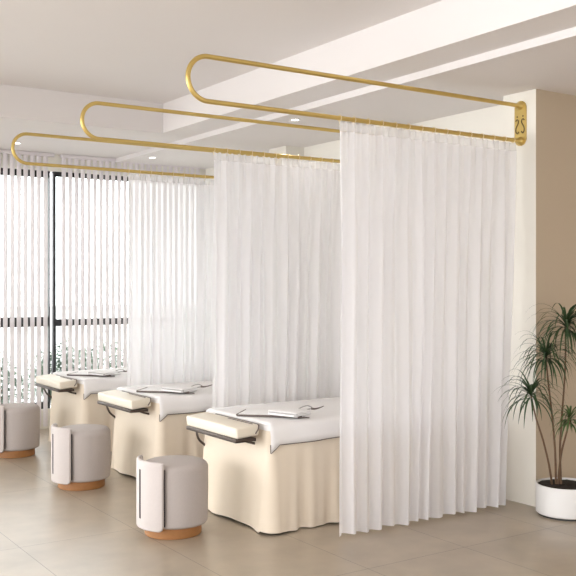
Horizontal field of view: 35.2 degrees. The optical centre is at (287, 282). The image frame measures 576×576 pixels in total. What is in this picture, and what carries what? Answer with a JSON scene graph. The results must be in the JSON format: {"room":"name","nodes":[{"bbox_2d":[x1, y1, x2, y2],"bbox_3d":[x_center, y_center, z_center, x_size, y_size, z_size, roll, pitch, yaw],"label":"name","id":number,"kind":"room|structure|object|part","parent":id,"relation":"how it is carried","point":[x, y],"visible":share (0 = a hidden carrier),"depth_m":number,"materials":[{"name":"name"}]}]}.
{"room":"spa treatment room","nodes":[
{"label":"spa treatment room","id":0,"kind":"room"},
{"bbox_2d":[1,153,205,428],"bbox_3d":[-4.319,0.085,8.240,10.000,2.830,0.200,0,0,-34],"label":"wall","id":1,"kind":"structure","parent":0,"point":[56,159],"depth_m":9.44,"materials":[{"name":"beige paint"}]},
{"bbox_2d":[1,168,49,408],"bbox_3d":[-3.390,0.070,8.821,2.190,2.460,0.050,0,0,-34],"label":"window","id":2,"kind":"structure","parent":1,"relation":"in","point":[1,168],"depth_m":9.41,"materials":[{"name":"black metal"}]},
{"bbox_2d":[0,149,54,426],"bbox_3d":[-3.191,0.069,8.792,1.890,2.793,0.050,0,0,-34],"label":"vertical blind","id":3,"kind":"object","parent":2,"relation":"attached to","point":[5,152],"visible":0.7,"depth_m":9.15,"materials":[{"name":"white fabric"}]},
{"bbox_2d":[52,171,127,372],"bbox_3d":[-1.716,0.070,9.944,1.778,2.460,0.050,0,0,-34],"label":"window","id":4,"kind":"structure","parent":1,"relation":"in","point":[55,322],"depth_m":9.44,"materials":[{"name":"black metal"}]},
{"bbox_2d":[60,154,206,370],"bbox_3d":[-1.641,0.069,9.831,1.698,2.793,0.050,0,0,-34],"label":"vertical blind","id":5,"kind":"object","parent":4,"relation":"attached to","point":[76,158],"visible":0.51,"depth_m":9.56,"materials":[{"name":"white fabric"}]},
{"bbox_2d":[269,146,303,166],"bbox_3d":[-0.015,0.100,8.760,0.210,2.800,0.290,0,0,-34],"label":"pillar","id":6,"kind":"structure","parent":0,"point":[290,150],"depth_m":8.65,"materials":[{"name":"beige paint"}]},
{"bbox_2d":[11,132,279,178],"bbox_3d":[-1.156,-1.087,7.977,2.558,0.306,0.100,0,0,-34],"label":"rail","id":7,"kind":"object","parent":6,"relation":"attached to","point":[16,157],"visible":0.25,"depth_m":7.63,"materials":[{"name":"gold metal"}]},
{"bbox_2d":[127,170,213,385],"bbox_3d":[-0.770,0.252,8.233,1.497,2.477,0.079,0,0,-34],"label":"curtain","id":8,"kind":"object","parent":7,"relation":"hanging from","point":[171,219],"visible":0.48,"depth_m":8.04,"materials":[{"name":"white fabric"}]},
{"bbox_2d":[0,0,575,168],"bbox_3d":[-0.937,-1.550,3.194,10.000,0.500,12.350,0,0,-34],"label":"ceiling","id":9,"kind":"structure","parent":0,"point":[58,57],"depth_m":6.07,"materials":[{"name":"white paint"}]},
{"bbox_2d":[115,33,575,162],"bbox_3d":[1.522,-1.292,4.692,0.030,0.015,12.100,0,0,-34],"label":"trim","id":10,"kind":"structure","parent":9,"relation":"attached to","point":[573,35],"depth_m":5.84,"materials":[{"name":"white paint"}]},
{"bbox_2d":[0,428,575,575],"bbox_3d":[-0.937,1.560,3.194,10.000,0.120,12.350,0,0,-34],"label":"floor","id":11,"kind":"structure","parent":0,"point":[46,529],"depth_m":5.20,"materials":[{"name":"beige tile"}]},
{"bbox_2d":[0,403,39,457],"bbox_3d":[-2.389,1.271,7.921,0.433,0.458,0.400,0,0,-34],"label":"stool","id":12,"kind":"object","parent":11,"relation":"on","point":[19,422],"visible":1,"depth_m":7.76,"materials":[{"name":"beige fabric"}]},
{"bbox_3d":[-2.532,1.244,7.826,0.086,0.405,0.316,0,0,-34],"label":"panel","id":13,"kind":"part","parent":12,"relation":"part of","materials":[{"name":"beige fabric"}]},
{"bbox_2d":[51,423,110,490],"bbox_3d":[-1.530,1.271,6.704,0.433,0.458,0.400,0,0,-34],"label":"stool","id":14,"kind":"object","parent":11,"relation":"on","point":[80,453],"visible":1,"depth_m":6.54,"materials":[{"name":"beige fabric"}]},
{"bbox_3d":[-1.672,1.244,6.608,0.086,0.405,0.316,0,0,-34],"label":"panel","id":15,"kind":"part","parent":14,"relation":"part of","materials":[{"name":"beige fabric"}]},
{"bbox_2d":[35,368,126,451],"bbox_3d":[-1.324,1.165,8.689,2.056,0.657,0.908,0,0,-34],"label":"bed","id":16,"kind":"object","parent":11,"relation":"on","point":[74,399],"visible":0.27,"depth_m":8.03,"materials":[{"name":"beige fabric"}]},
{"bbox_2d":[67,372,120,375],"bbox_3d":[-1.767,0.829,8.257,0.422,0.016,0.248,0,0,12],"label":"sheet","id":17,"kind":"object","parent":16,"relation":"on","point":[74,373],"visible":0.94,"depth_m":8.17,"materials":[{"name":"white fabric"}]},
{"bbox_2d":[88,370,117,375],"bbox_3d":[-1.655,0.806,8.144,0.236,0.028,0.183,0,0,37],"label":"folded towel","id":18,"kind":"object","parent":17,"relation":"on","point":[96,372],"visible":1,"depth_m":8.10,"materials":[{"name":"grey fabric"}]},
{"bbox_2d":[107,369,126,376],"bbox_3d":[-1.557,0.816,8.271,0.146,0.038,0.404,0,0,15],"label":"strap","id":19,"kind":"object","parent":16,"relation":"on","point":[118,369],"visible":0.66,"depth_m":8.36,"materials":[{"name":"grey fabric"}]},
{"bbox_2d":[97,381,211,476],"bbox_3d":[-0.489,1.165,7.443,2.056,0.657,0.908,0,0,-34],"label":"bed","id":20,"kind":"object","parent":11,"relation":"on","point":[148,425],"visible":0.41,"depth_m":6.80,"materials":[{"name":"beige fabric"}]},
{"bbox_3d":[-0.423,0.922,7.491,1.801,0.155,0.814,0,0,-34],"label":"mattress","id":21,"kind":"part","parent":20,"relation":"part of","materials":[{"name":"white fabric"}]},
{"bbox_2d":[136,387,197,392],"bbox_3d":[-0.932,0.829,7.011,0.422,0.016,0.248,0,0,12],"label":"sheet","id":22,"kind":"object","parent":20,"relation":"on","point":[147,389],"visible":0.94,"depth_m":6.95,"materials":[{"name":"white fabric"}]},
{"bbox_2d":[161,385,196,392],"bbox_3d":[-0.820,0.806,6.898,0.236,0.028,0.183,0,0,37],"label":"folded towel","id":23,"kind":"object","parent":22,"relation":"on","point":[177,388],"visible":1,"depth_m":6.86,"materials":[{"name":"grey fabric"}]},
{"bbox_3d":[-0.187,0.985,7.131,1.810,0.062,0.014,0,0,-34],"label":"hem trim","id":24,"kind":"part","parent":20,"relation":"part of","materials":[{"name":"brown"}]},
{"bbox_2d":[185,384,210,393],"bbox_3d":[-0.722,0.816,7.024,0.146,0.038,0.404,0,0,15],"label":"strap","id":25,"kind":"object","parent":20,"relation":"on","point":[201,386],"visible":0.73,"depth_m":7.12,"materials":[{"name":"grey fabric"}]},
{"bbox_2d":[136,455,207,539],"bbox_3d":[-0.695,1.271,5.457,0.433,0.458,0.400,0,0,-34],"label":"stool","id":26,"kind":"object","parent":11,"relation":"on","point":[172,490],"visible":1,"depth_m":5.29,"materials":[{"name":"beige fabric"}]},
{"bbox_3d":[-0.837,1.244,5.362,0.086,0.405,0.316,0,0,-34],"label":"panel","id":27,"kind":"part","parent":26,"relation":"part of","materials":[{"name":"beige fabric"}]},
{"bbox_2d":[186,397,339,533],"bbox_3d":[0.346,1.165,6.197,2.056,0.657,0.908,0,0,-34],"label":"bed","id":28,"kind":"object","parent":11,"relation":"on","point":[272,475],"visible":0.49,"depth_m":5.57,"materials":[{"name":"white fabric"}]},
{"bbox_3d":[-0.579,1.020,5.956,0.057,0.172,0.257,0,0,9],"label":"support arm","id":29,"kind":"part","parent":28,"relation":"part of","materials":[{"name":"brown metal"}]},
{"bbox_3d":[0.412,0.922,6.245,1.801,0.155,0.814,0,0,-34],"label":"mattress","id":30,"kind":"part","parent":28,"relation":"part of","materials":[{"name":"white fabric"}]},
{"bbox_2d":[236,409,304,417],"bbox_3d":[-0.097,0.829,5.765,0.422,0.016,0.248,0,0,12],"label":"sheet","id":31,"kind":"object","parent":28,"relation":"on","point":[247,412],"visible":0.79,"depth_m":5.72,"materials":[{"name":"white fabric"}]},
{"bbox_2d":[268,407,310,417],"bbox_3d":[0.015,0.806,5.652,0.236,0.028,0.183,0,0,37],"label":"folded towel","id":32,"kind":"object","parent":31,"relation":"on","point":[285,411],"visible":1,"depth_m":5.61,"materials":[{"name":"white fabric"}]},
{"bbox_3d":[0.648,0.985,5.885,1.810,0.062,0.014,0,0,-34],"label":"hem trim","id":33,"kind":"part","parent":28,"relation":"part of","materials":[{"name":"grey fabric"}]},
{"bbox_2d":[298,405,323,417],"bbox_3d":[0.113,0.816,5.779,0.146,0.038,0.404,0,0,15],"label":"strap","id":34,"kind":"object","parent":28,"relation":"on","point":[311,408],"visible":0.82,"depth_m":5.88,"materials":[{"name":"grey fabric"}]},
{"bbox_2d":[493,303,575,520],"bbox_3d":[1.700,0.811,5.807,0.815,1.378,0.481,0,0,-22],"label":"dracaena","id":35,"kind":"object","parent":11,"relation":"on","point":[555,496],"visible":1,"depth_m":5.77,"materials":[{"name":"green plant"}]},
{"bbox_3d":[1.640,1.009,5.784,0.251,0.596,0.062,0,0,-42],"label":"stem","id":36,"kind":"part","parent":35,"relation":"part of","materials":[{"name":"brown plant"}]},
{"bbox_3d":[1.705,0.890,5.849,0.106,0.829,0.033,0,0,-34],"label":"stem","id":37,"kind":"part","parent":35,"relation":"part of","materials":[{"name":"brown plant"}]},
{"bbox_3d":[1.782,0.794,5.883,0.050,1.018,0.015,0,0,-4],"label":"stem","id":38,"kind":"part","parent":35,"relation":"part of","materials":[{"name":"brown plant"}]},
{"bbox_3d":[1.772,1.090,5.844,0.034,0.428,0.102,0,0,-34],"label":"stem","id":39,"kind":"part","parent":35,"relation":"part of","materials":[{"name":"brown plant"}]},
{"bbox_2d":[535,477,575,520],"bbox_3d":[1.802,1.400,5.885,0.380,0.200,0.380,0,0,-34],"label":"pot","id":40,"kind":"object","parent":11,"relation":"on","point":[555,498],"depth_m":5.76,"materials":[{"name":"white ceramic"}]},
{"bbox_2d":[206,105,502,179],"bbox_3d":[0.442,0.100,8.428,0.180,2.800,4.690,0,0,-34],"label":"wall","id":41,"kind":"structure","parent":0,"point":[487,121],"depth_m":6.95,"materials":[{"name":"beige paint"}]},
{"bbox_2d":[375,122,406,129],"bbox_3d":[0.826,0.100,7.506,0.210,2.800,0.290,0,0,-34],"label":"pillar","id":42,"kind":"structure","parent":0,"point":[392,122],"depth_m":7.39,"materials":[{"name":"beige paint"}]},
{"bbox_2d":[80,101,359,162],"bbox_3d":[-0.315,-1.087,6.723,2.558,0.306,0.100,0,0,-34],"label":"rail","id":43,"kind":"object","parent":42,"relation":"attached to","point":[94,103],"visible":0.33,"depth_m":6.49,"materials":[{"name":"gold metal"}]},
{"bbox_2d":[212,147,340,407],"bbox_3d":[0.069,0.252,6.980,1.499,2.477,0.080,0,0,-34],"label":"curtain","id":44,"kind":"object","parent":43,"relation":"hanging from","point":[277,276],"visible":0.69,"depth_m":6.86,"materials":[{"name":"white fabric"}]},
{"bbox_2d":[503,89,575,506],"bbox_3d":[2.032,0.100,6.497,1.090,2.800,0.290,0,0,-34],"label":"wall","id":45,"kind":"structure","parent":0,"point":[545,207],"depth_m":6.18,"materials":[{"name":"beige paint"}]},
{"bbox_2d":[185,54,526,145],"bbox_3d":[0.525,-1.087,5.469,2.558,0.306,0.100,0,0,-34],"label":"rail","id":46,"kind":"object","parent":45,"relation":"attached to","point":[520,111],"visible":1,"depth_m":5.39,"materials":[{"name":"gold metal"}]},
{"bbox_2d":[338,115,516,536],"bbox_3d":[0.911,0.252,5.727,1.495,2.477,0.078,0,0,-34],"label":"curtain","id":47,"kind":"object","parent":46,"relation":"hanging from","point":[428,227],"visible":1,"depth_m":5.68,"materials":[{"name":"white fabric"}]},
{"bbox_3d":[1.584,-1.087,6.178,0.009,0.306,0.100,0,0,-34],"label":"wall plate","id":48,"kind":"part","parent":46,"relation":"part of","materials":[{"name":"gold metal"}]},
{"label":"outside","id":49,"kind":"structure","parent":0,"visible":0},
{"bbox_2d":[1,305,127,405],"bbox_3d":[-10.999,1.630,34.371,60.000,0.140,50.650,0,0,-34],"label":"ground","id":50,"kind":"structure","parent":49,"point":[58,308],"depth_m":26.95,"materials":[{"name":"white"}]},
{"bbox_2d":[1,347,29,403],"bbox_3d":[-3.299,1.162,10.065,0.903,0.912,0.903,0,0,-34],"label":"shrub","id":51,"kind":"object","parent":50,"relation":"on","point":[1,347],"visible":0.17,"depth_m":10.03,"materials":[{"name":"green plant"}]},
{"bbox_2d":[22,337,92,404],"bbox_3d":[-2.777,1.140,10.909,0.884,0.968,0.882,0,0,-34],"label":"shrub","id":52,"kind":"object","parent":50,"relation":"on","point":[59,362],"visible":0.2,"depth_m":10.80,"materials":[{"name":"green plant"}]},
{"bbox_2d":[79,331,122,368],"bbox_3d":[-2.451,1.122,11.849,0.866,0.995,0.856,0,0,-34],"label":"shrub","id":53,"kind":"object","parent":50,"relation":"on","point":[104,331],"visible":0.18,"depth_m":11.76,"materials":[{"name":"green plant"}]}
]}

